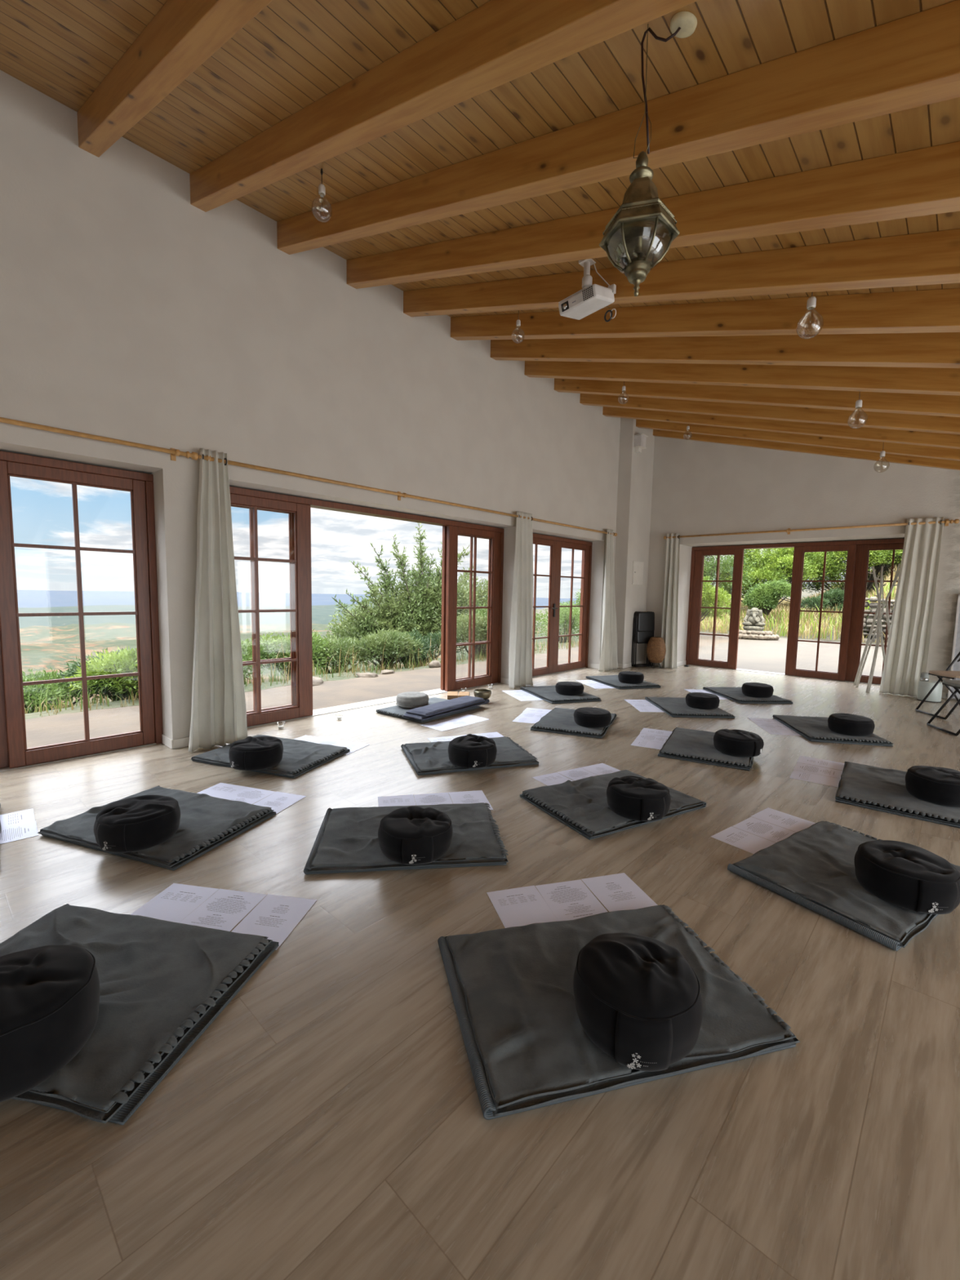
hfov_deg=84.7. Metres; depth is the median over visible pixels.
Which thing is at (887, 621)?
branch
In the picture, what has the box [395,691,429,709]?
cushion
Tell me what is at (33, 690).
bush
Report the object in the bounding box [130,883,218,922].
paper sheet
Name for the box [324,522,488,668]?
shrub
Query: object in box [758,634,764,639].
ring stone
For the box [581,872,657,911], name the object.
paper sheet
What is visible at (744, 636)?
ring stone
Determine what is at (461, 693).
block
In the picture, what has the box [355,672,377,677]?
rock
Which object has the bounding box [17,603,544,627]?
landscape
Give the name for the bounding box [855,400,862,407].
socket
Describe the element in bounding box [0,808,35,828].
paper sheet
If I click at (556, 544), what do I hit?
door
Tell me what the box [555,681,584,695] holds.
cushion
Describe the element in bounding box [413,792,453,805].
paper sheet
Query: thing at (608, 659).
curtain
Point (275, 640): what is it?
bush
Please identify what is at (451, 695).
block
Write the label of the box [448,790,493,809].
paper sheet
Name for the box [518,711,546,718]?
paper sheet
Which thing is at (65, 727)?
terrace
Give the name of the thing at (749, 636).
stone
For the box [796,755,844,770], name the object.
paper sheet
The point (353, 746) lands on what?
paper sheet
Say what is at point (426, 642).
bush
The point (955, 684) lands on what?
folding chair
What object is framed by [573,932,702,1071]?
cushion
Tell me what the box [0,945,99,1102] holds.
cushion
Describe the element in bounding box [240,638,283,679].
bush
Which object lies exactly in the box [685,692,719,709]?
cushion
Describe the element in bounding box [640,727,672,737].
paper sheet
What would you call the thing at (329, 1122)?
floor
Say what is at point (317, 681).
rock
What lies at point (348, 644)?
bush
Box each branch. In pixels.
[853,566,885,684]
[855,576,886,687]
[866,565,883,693]
[880,564,900,662]
[884,569,899,636]
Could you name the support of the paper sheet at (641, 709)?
on the floor
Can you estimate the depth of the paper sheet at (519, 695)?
6.28 m
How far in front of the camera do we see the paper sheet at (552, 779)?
3.48 m
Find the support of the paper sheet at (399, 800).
on the floor
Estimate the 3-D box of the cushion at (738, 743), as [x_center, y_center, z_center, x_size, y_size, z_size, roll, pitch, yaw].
[1.975,0.775,4.029,0.340,0.162,0.347,-3,7,-39]
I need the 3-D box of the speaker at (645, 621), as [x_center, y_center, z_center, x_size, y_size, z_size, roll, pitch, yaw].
[2.783,-0.015,8.888,0.390,0.934,0.112,-1,6,-23]
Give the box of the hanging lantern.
[599,11,697,296]
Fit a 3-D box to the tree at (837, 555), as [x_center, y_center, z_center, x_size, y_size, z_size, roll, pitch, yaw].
[15.935,-3.199,21.978,5.389,3.764,4.032,6,7,42]
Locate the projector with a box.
[558,258,616,321]
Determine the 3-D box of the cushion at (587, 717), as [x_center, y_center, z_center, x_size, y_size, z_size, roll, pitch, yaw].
[1.024,0.698,4.799,0.338,0.140,0.339,2,5,12]
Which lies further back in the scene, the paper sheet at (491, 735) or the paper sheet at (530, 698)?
the paper sheet at (530, 698)
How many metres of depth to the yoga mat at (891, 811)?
3.00 m
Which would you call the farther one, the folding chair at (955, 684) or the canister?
the canister
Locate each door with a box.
[0,450,163,772]
[229,486,504,728]
[532,533,592,677]
[685,538,904,685]
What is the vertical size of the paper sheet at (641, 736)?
0.001 m
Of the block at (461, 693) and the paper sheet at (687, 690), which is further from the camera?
the paper sheet at (687, 690)
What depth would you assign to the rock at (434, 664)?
8.80 m
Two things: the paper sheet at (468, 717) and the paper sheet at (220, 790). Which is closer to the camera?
the paper sheet at (220, 790)
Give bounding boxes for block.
[447,691,457,699]
[457,691,469,697]
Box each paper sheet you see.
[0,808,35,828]
[0,821,38,844]
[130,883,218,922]
[178,888,266,931]
[196,782,247,798]
[223,786,275,804]
[231,893,316,950]
[253,791,306,815]
[293,735,325,742]
[315,737,346,746]
[337,741,368,755]
[377,794,416,806]
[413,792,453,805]
[421,720,458,731]
[426,736,453,742]
[437,717,474,727]
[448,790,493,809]
[452,733,475,738]
[453,714,488,723]
[475,732,503,737]
[486,885,558,928]
[502,689,527,693]
[507,693,534,697]
[512,716,540,723]
[514,696,543,701]
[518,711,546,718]
[523,707,551,714]
[532,772,573,786]
[535,879,607,920]
[557,767,597,780]
[575,680,597,683]
[581,763,620,775]
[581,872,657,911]
[582,682,605,685]
[589,685,614,688]
[624,699,651,703]
[630,703,657,707]
[631,738,664,749]
[635,707,665,712]
[635,733,668,742]
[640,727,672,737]
[684,688,709,692]
[711,826,776,853]
[718,696,728,699]
[733,817,795,842]
[747,717,782,724]
[751,807,815,831]
[754,722,791,729]
[762,728,801,736]
[789,769,840,787]
[793,762,842,778]
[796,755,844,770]
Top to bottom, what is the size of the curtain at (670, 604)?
2.230 m
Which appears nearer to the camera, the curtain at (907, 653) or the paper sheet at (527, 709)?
the paper sheet at (527, 709)
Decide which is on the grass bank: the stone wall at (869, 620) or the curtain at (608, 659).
the stone wall at (869, 620)
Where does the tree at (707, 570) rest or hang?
on the grass bank
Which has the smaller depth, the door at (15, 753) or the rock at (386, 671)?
the door at (15, 753)
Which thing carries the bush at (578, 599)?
on the hillside
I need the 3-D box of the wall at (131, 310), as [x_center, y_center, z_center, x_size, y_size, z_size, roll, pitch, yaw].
[-1.534,-1.358,4.879,0.400,4.400,13.633,6,7,42]
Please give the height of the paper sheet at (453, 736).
0.001 m
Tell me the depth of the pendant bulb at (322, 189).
3.29 m
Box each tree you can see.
[702,549,757,595]
[714,547,845,608]
[786,550,902,593]
[871,549,902,566]
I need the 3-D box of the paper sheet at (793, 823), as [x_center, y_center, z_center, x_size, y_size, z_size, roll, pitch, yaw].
[1.685,0.993,2.888,0.210,0.001,0.297,-3,7,-37]
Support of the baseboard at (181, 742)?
attached to the wall at (131, 310)
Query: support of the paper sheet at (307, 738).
on the floor
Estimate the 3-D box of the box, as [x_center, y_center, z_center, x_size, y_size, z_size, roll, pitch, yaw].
[2.655,-1.123,8.832,0.021,0.385,0.380,6,7,42]
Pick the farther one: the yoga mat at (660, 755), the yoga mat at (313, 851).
the yoga mat at (660, 755)
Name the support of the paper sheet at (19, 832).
on the floor
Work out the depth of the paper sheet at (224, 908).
2.00 m
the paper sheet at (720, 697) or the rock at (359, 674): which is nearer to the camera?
the paper sheet at (720, 697)
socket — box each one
[318,183,325,195]
[515,319,520,326]
[806,296,816,309]
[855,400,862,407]
[880,450,885,456]
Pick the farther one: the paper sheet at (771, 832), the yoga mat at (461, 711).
the yoga mat at (461, 711)
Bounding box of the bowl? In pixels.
[473,688,491,703]
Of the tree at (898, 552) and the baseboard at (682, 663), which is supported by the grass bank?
the tree at (898, 552)
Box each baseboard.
[161,660,644,749]
[644,660,946,697]
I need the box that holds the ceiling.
[0,0,959,470]
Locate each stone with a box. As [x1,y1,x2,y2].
[742,633,747,639]
[746,634,753,639]
[751,634,758,639]
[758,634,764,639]
[764,635,770,639]
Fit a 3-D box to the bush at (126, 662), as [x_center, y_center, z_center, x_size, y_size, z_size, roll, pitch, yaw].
[-4.255,0.392,6.441,1.592,0.773,1.359,6,7,42]
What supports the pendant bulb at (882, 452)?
hanging from the ceiling
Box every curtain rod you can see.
[0,417,198,461]
[198,454,529,519]
[531,517,617,536]
[663,519,959,539]
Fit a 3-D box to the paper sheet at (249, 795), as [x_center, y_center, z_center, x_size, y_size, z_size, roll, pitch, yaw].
[-1.374,0.921,3.065,0.210,0.001,0.297,3,6,18]
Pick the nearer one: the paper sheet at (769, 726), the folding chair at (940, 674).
the paper sheet at (769, 726)
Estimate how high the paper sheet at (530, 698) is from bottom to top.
0.001 m
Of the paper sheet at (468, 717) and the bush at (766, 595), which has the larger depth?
the bush at (766, 595)
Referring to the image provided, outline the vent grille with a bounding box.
[582,285,593,301]
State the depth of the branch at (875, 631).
7.20 m
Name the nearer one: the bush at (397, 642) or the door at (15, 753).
the door at (15, 753)
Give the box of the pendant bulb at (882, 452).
[873,442,889,472]
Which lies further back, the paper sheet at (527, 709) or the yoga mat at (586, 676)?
the yoga mat at (586, 676)
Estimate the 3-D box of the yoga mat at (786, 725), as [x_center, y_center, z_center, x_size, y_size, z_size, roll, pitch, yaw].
[3.207,0.822,4.867,0.625,0.031,0.884,2,5,10]
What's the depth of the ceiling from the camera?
2.67 m
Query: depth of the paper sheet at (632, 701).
6.02 m
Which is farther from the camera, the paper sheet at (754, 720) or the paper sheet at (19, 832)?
the paper sheet at (754, 720)
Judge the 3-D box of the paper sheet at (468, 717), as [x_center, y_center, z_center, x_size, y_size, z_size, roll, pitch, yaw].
[-0.086,0.757,5.092,0.297,0.001,0.210,6,7,43]
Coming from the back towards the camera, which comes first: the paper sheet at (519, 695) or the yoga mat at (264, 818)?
the paper sheet at (519, 695)
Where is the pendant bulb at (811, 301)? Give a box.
[795,293,823,338]
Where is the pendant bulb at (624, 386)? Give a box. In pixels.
[617,381,628,404]
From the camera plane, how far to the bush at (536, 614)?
12.82 m
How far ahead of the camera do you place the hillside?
6.87 m
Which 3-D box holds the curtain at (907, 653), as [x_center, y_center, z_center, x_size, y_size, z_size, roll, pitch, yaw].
[5.431,-0.410,6.647,0.470,2.229,0.189,6,7,42]
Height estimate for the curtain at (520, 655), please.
2.229 m
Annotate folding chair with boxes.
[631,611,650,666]
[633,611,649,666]
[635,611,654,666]
[915,651,959,719]
[926,680,959,736]
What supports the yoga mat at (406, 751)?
on the floor
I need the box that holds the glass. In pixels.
[276,722,284,728]
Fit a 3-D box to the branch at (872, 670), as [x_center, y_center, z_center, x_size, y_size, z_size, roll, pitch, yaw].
[5.209,-0.153,6.998,0.242,1.670,0.482,6,7,42]
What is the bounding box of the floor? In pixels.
[0,664,959,1279]
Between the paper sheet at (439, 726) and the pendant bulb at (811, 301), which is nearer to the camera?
the pendant bulb at (811, 301)
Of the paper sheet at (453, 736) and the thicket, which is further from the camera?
the thicket
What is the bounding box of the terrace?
[25,633,742,748]
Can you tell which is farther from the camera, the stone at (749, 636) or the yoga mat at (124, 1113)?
the stone at (749, 636)
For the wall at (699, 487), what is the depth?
7.67 m
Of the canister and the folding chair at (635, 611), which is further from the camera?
the folding chair at (635, 611)
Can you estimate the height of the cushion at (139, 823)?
0.174 m
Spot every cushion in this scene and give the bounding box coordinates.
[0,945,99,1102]
[93,795,180,853]
[228,736,283,770]
[377,806,453,865]
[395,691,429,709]
[448,733,497,768]
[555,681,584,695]
[573,706,611,728]
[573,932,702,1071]
[606,775,671,821]
[617,671,644,684]
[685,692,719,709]
[713,728,764,756]
[741,682,773,697]
[827,712,875,736]
[853,840,959,914]
[905,765,959,807]
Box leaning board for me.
[947,594,959,698]
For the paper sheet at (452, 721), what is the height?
0.001 m
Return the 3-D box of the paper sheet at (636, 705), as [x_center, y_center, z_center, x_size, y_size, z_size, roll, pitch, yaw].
[1.829,0.724,5.821,0.297,0.001,0.210,1,5,0]
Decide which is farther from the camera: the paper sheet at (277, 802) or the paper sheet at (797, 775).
the paper sheet at (797, 775)
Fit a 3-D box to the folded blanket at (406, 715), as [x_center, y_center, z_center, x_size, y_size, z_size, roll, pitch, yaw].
[-0.328,0.679,5.261,0.254,0.046,1.000,5,7,37]
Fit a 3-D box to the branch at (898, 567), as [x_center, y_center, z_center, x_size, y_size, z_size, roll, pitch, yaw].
[5.552,-0.178,7.164,0.212,1.695,0.178,6,7,42]
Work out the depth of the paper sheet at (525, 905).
2.06 m
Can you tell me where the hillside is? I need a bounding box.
[24,647,559,719]
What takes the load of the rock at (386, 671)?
on the terrace
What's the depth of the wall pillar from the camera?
8.66 m
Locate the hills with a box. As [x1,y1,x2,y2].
[17,590,576,608]
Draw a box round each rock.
[312,676,323,686]
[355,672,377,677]
[380,669,395,674]
[429,660,440,667]
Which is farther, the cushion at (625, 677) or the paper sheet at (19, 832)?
the cushion at (625, 677)
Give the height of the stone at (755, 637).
0.172 m
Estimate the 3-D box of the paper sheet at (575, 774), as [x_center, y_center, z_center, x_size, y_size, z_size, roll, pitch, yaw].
[0.692,0.916,3.534,0.210,0.001,0.297,-2,6,-31]
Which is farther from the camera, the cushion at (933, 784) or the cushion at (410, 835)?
the cushion at (933, 784)
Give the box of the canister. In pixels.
[916,672,942,702]
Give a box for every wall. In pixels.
[0,70,620,739]
[644,435,959,699]
[862,596,894,641]
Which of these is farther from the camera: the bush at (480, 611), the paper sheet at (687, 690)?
the bush at (480, 611)
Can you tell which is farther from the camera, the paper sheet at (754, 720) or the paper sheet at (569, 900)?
the paper sheet at (754, 720)
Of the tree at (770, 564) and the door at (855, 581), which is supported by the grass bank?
the tree at (770, 564)
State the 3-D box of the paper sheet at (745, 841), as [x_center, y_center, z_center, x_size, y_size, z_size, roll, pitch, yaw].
[1.349,1.012,2.632,0.210,0.001,0.297,-3,7,-37]
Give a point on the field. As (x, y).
(42, 647)
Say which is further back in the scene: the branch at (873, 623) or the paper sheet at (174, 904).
the branch at (873, 623)
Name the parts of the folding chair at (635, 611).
leg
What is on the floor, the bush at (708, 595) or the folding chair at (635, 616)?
the folding chair at (635, 616)
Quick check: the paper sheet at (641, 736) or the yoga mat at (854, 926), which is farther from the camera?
the paper sheet at (641, 736)
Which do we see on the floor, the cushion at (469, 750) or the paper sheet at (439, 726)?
the paper sheet at (439, 726)
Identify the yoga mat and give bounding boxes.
[31,903,279,1124]
[40,785,275,871]
[191,734,350,777]
[303,808,506,874]
[376,706,479,722]
[400,744,538,775]
[437,936,795,1119]
[520,687,601,703]
[520,769,706,839]
[530,713,616,738]
[586,675,660,688]
[644,697,734,718]
[657,728,750,770]
[702,687,792,703]
[727,863,938,951]
[773,715,893,746]
[835,761,959,827]
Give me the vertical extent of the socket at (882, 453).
0.065 m
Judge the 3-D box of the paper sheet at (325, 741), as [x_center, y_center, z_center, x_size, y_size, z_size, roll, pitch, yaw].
[-1.224,0.823,4.151,0.210,0.001,0.297,3,6,22]
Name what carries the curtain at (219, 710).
hanging from the curtain rod at (206, 458)
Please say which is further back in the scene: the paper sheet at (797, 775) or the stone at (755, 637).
the stone at (755, 637)
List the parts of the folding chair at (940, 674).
seat, leg, leg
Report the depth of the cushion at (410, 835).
2.31 m
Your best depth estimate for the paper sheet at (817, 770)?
3.75 m
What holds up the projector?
attached to the ceiling
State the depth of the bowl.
5.75 m
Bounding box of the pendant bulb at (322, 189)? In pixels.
[311,168,332,222]
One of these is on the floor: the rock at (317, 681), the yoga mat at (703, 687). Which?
the yoga mat at (703, 687)
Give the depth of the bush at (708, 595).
15.94 m
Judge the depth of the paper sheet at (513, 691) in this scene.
6.47 m
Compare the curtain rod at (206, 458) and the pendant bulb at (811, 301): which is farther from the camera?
the curtain rod at (206, 458)
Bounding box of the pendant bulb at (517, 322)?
[511,310,524,342]
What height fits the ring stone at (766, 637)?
0.180 m
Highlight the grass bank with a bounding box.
[535,560,897,644]
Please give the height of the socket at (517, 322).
0.051 m
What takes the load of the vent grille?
attached to the projector
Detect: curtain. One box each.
[188,448,247,751]
[508,511,533,688]
[598,528,618,671]
[658,533,679,668]
[879,516,943,697]
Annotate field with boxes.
[19,622,579,709]
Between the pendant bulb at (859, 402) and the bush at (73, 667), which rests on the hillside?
the bush at (73, 667)
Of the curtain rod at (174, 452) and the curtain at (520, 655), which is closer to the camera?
the curtain rod at (174, 452)
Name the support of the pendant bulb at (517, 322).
hanging from the ceiling
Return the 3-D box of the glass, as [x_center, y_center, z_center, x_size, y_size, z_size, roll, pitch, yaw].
[-1.737,0.743,4.597,0.072,0.056,0.072,6,7,42]
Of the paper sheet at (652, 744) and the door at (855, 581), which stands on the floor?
the paper sheet at (652, 744)
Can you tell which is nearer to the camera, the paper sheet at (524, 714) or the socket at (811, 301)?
the socket at (811, 301)
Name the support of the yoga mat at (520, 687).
on the floor
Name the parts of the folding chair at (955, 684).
leg, seat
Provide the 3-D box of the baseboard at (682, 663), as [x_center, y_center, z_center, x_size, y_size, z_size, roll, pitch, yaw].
[4.537,0.527,8.117,3.981,0.072,0.555,6,7,42]
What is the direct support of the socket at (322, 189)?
attached to the pendant bulb at (322, 189)
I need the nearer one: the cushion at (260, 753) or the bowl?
the cushion at (260, 753)
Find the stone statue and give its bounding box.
[742,607,765,631]
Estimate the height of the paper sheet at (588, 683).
0.001 m
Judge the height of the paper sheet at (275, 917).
0.001 m
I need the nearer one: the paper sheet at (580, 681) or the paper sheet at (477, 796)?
the paper sheet at (477, 796)
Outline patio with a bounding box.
[534,632,887,676]
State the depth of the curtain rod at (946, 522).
7.30 m
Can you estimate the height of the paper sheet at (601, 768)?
0.001 m
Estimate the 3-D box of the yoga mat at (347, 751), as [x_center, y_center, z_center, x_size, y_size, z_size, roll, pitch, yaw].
[-1.506,0.831,3.841,0.884,0.031,0.625,3,6,20]
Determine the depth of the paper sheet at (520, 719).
5.06 m
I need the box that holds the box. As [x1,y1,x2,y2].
[631,560,644,584]
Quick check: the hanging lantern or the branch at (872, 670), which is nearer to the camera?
the hanging lantern
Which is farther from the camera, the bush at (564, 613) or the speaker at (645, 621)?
the bush at (564, 613)
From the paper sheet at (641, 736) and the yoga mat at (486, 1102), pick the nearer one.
the yoga mat at (486, 1102)
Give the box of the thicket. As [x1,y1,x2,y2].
[706,554,901,604]
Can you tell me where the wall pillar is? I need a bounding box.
[613,417,654,663]
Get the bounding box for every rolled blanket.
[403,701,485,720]
[405,695,484,716]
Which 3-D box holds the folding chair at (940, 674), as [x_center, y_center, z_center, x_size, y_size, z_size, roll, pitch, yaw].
[5.035,0.422,5.545,0.511,0.772,0.420,1,5,4]
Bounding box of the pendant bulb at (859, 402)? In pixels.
[847,391,867,428]
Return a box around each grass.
[28,638,578,715]
[268,626,578,682]
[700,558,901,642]
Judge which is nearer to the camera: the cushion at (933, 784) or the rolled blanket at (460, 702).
the cushion at (933, 784)
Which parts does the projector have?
plate, mount plate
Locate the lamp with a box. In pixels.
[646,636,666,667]
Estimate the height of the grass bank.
8.823 m
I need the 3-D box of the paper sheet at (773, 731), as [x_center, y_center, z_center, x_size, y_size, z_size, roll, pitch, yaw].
[2.761,0.838,4.788,0.297,0.001,0.210,2,5,9]
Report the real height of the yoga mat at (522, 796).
0.031 m
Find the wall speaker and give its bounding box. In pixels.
[633,433,648,453]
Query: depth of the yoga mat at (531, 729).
4.57 m
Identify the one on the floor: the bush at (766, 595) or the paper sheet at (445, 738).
the paper sheet at (445, 738)
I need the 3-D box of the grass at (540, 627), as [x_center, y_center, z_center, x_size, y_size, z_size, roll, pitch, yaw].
[-0.108,0.117,10.467,1.365,0.866,8.777,6,7,42]
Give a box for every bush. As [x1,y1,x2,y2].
[22,666,114,713]
[57,647,138,702]
[63,645,138,699]
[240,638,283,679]
[246,631,339,680]
[279,629,378,674]
[351,628,428,669]
[386,626,466,666]
[456,611,487,657]
[457,602,487,656]
[532,609,547,637]
[539,600,579,643]
[572,588,580,636]
[700,575,731,621]
[742,578,791,615]
[800,586,844,615]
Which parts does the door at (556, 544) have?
handle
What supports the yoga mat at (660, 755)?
on the floor
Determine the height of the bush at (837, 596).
1.282 m
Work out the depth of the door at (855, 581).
8.07 m
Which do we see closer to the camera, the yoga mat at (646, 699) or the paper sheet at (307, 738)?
the paper sheet at (307, 738)
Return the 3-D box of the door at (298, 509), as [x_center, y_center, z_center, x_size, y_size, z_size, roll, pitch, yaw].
[-1.030,-0.343,5.690,0.160,2.052,3.753,6,7,42]
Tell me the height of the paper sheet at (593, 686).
0.001 m
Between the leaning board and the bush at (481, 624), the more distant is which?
the bush at (481, 624)
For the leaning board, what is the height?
1.299 m
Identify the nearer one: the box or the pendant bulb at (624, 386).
the pendant bulb at (624, 386)
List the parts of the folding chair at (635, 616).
leg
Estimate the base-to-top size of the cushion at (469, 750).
0.182 m
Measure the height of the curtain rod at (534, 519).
0.085 m
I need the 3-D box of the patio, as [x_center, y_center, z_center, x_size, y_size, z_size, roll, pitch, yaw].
[8.371,0.543,11.312,12.200,0.299,8.924,6,7,42]

